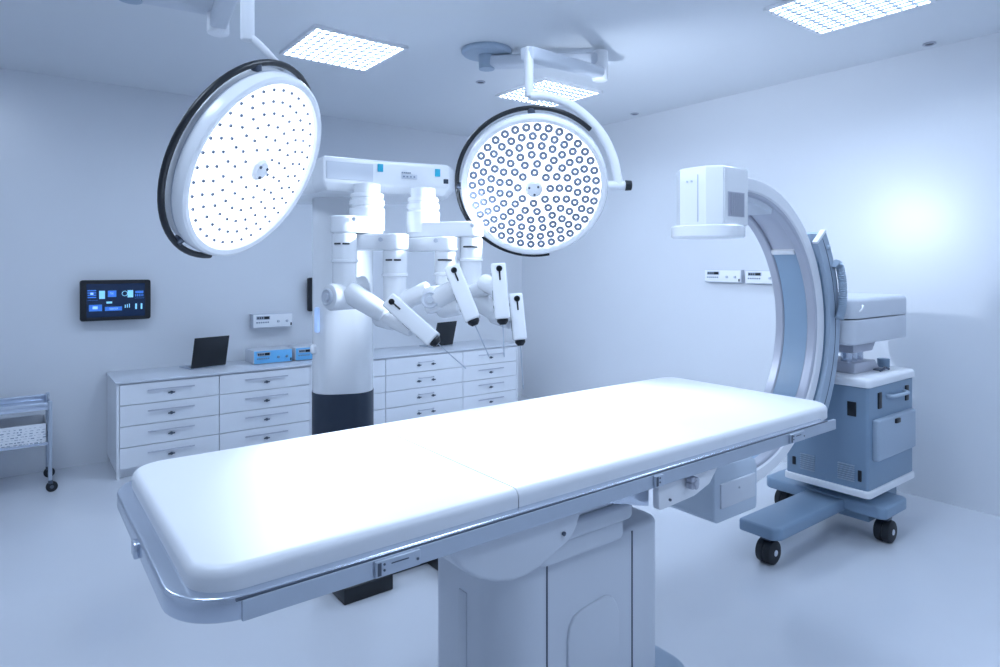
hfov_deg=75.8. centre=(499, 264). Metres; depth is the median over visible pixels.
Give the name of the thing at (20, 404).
tray
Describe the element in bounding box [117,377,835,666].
table
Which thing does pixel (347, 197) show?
robot
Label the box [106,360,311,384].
countertop
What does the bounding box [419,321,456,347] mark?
laptop
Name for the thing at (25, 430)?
basket
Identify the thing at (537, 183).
lamp
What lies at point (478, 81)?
recessed light
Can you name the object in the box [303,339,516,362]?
countertop
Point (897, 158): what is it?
wall
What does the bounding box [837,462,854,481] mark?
vent grille
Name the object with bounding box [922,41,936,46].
recessed light
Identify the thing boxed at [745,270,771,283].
wall control panel
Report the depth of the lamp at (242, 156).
2.32 m
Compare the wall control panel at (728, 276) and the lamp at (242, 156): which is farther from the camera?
the wall control panel at (728, 276)
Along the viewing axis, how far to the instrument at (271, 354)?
5.89 m
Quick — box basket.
[0,414,46,447]
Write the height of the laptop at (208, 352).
0.275 m
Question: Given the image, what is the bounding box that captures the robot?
[297,156,526,434]
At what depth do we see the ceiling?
4.46 m
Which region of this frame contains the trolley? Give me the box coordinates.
[0,392,57,491]
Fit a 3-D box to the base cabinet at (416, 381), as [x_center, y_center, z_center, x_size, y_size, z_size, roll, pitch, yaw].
[-0.920,1.275,6.820,2.404,0.750,0.624,0,0,-37]
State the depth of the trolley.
4.66 m
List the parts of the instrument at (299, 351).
panel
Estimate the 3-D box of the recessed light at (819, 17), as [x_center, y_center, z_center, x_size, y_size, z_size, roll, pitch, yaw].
[2.033,-1.515,3.740,0.674,0.022,0.674,0,0,-37]
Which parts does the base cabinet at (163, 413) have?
drawer, drawer, drawer, drawer, handle, handle, handle, handle, drawer, drawer, drawer, drawer, handle, handle, handle, handle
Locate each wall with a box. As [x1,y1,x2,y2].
[0,68,521,477]
[522,32,999,516]
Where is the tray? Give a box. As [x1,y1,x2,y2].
[0,394,49,414]
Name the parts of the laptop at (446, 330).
lid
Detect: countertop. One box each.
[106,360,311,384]
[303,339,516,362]
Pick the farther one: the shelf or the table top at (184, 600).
the shelf
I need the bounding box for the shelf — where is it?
[0,431,47,450]
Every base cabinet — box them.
[106,360,311,479]
[303,339,517,424]
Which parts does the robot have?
handle, panel, robot arm, robot arm, carriage lever, name plate, robot arm, robot arm, carriage lever, carriage lever, carriage lever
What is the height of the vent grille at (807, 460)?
0.097 m
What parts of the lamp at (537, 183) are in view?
suspension arm, suspension arm, pivot knob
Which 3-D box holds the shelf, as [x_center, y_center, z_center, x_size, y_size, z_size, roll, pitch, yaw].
[-3.734,1.295,4.572,0.860,0.020,0.408,0,0,-37]
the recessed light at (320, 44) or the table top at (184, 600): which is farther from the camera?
the recessed light at (320, 44)
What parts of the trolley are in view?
post, post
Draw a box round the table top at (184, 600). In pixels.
[117,419,822,623]
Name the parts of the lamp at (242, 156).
suspension arm, suspension arm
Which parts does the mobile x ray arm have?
track rail, arm, leg, latch plate, yoke trim, trim, latch plate, latch plate, lid, latch plate, storage drawer, push handle, latch plate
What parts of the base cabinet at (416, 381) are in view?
drawer, drawer, drawer, drawer, drawer, drawer, drawer, drawer, drawer, drawer, drawer, drawer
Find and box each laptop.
[179,335,228,369]
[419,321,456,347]
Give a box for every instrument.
[245,345,291,364]
[286,343,311,360]
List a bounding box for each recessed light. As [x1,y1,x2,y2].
[279,24,407,71]
[476,80,485,83]
[495,77,602,106]
[763,0,936,34]
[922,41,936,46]
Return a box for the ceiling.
[0,0,999,137]
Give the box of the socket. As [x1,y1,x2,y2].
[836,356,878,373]
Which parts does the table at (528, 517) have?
mattress, rail, mattress, access panel, plate, star knob, mattress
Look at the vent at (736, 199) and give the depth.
3.12 m
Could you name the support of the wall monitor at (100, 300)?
attached to the wall at (81, 160)
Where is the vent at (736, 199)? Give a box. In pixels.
[728,191,744,216]
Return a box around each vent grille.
[800,453,814,471]
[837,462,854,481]
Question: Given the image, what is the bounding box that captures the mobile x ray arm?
[669,165,915,564]
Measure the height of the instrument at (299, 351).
0.122 m
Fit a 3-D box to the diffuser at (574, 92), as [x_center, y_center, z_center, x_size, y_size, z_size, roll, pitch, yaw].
[0.428,-1.522,5.686,0.650,0.007,0.650,0,0,-37]
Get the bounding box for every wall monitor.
[80,280,150,321]
[307,278,311,310]
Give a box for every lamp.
[119,0,320,257]
[455,42,631,256]
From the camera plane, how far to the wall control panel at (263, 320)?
6.13 m
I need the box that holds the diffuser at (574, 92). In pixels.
[502,81,589,104]
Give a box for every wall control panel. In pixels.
[250,312,291,328]
[705,270,743,282]
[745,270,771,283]
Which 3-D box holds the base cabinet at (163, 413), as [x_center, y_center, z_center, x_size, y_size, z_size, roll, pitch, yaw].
[-2.501,1.275,5.615,1.558,0.750,0.622,0,0,-37]
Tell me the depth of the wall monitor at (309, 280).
6.37 m
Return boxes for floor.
[0,395,999,666]
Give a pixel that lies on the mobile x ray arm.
(854, 469)
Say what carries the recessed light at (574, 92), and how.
in the ceiling
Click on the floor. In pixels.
(74, 593)
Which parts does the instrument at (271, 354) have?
panel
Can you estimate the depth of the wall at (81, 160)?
5.41 m

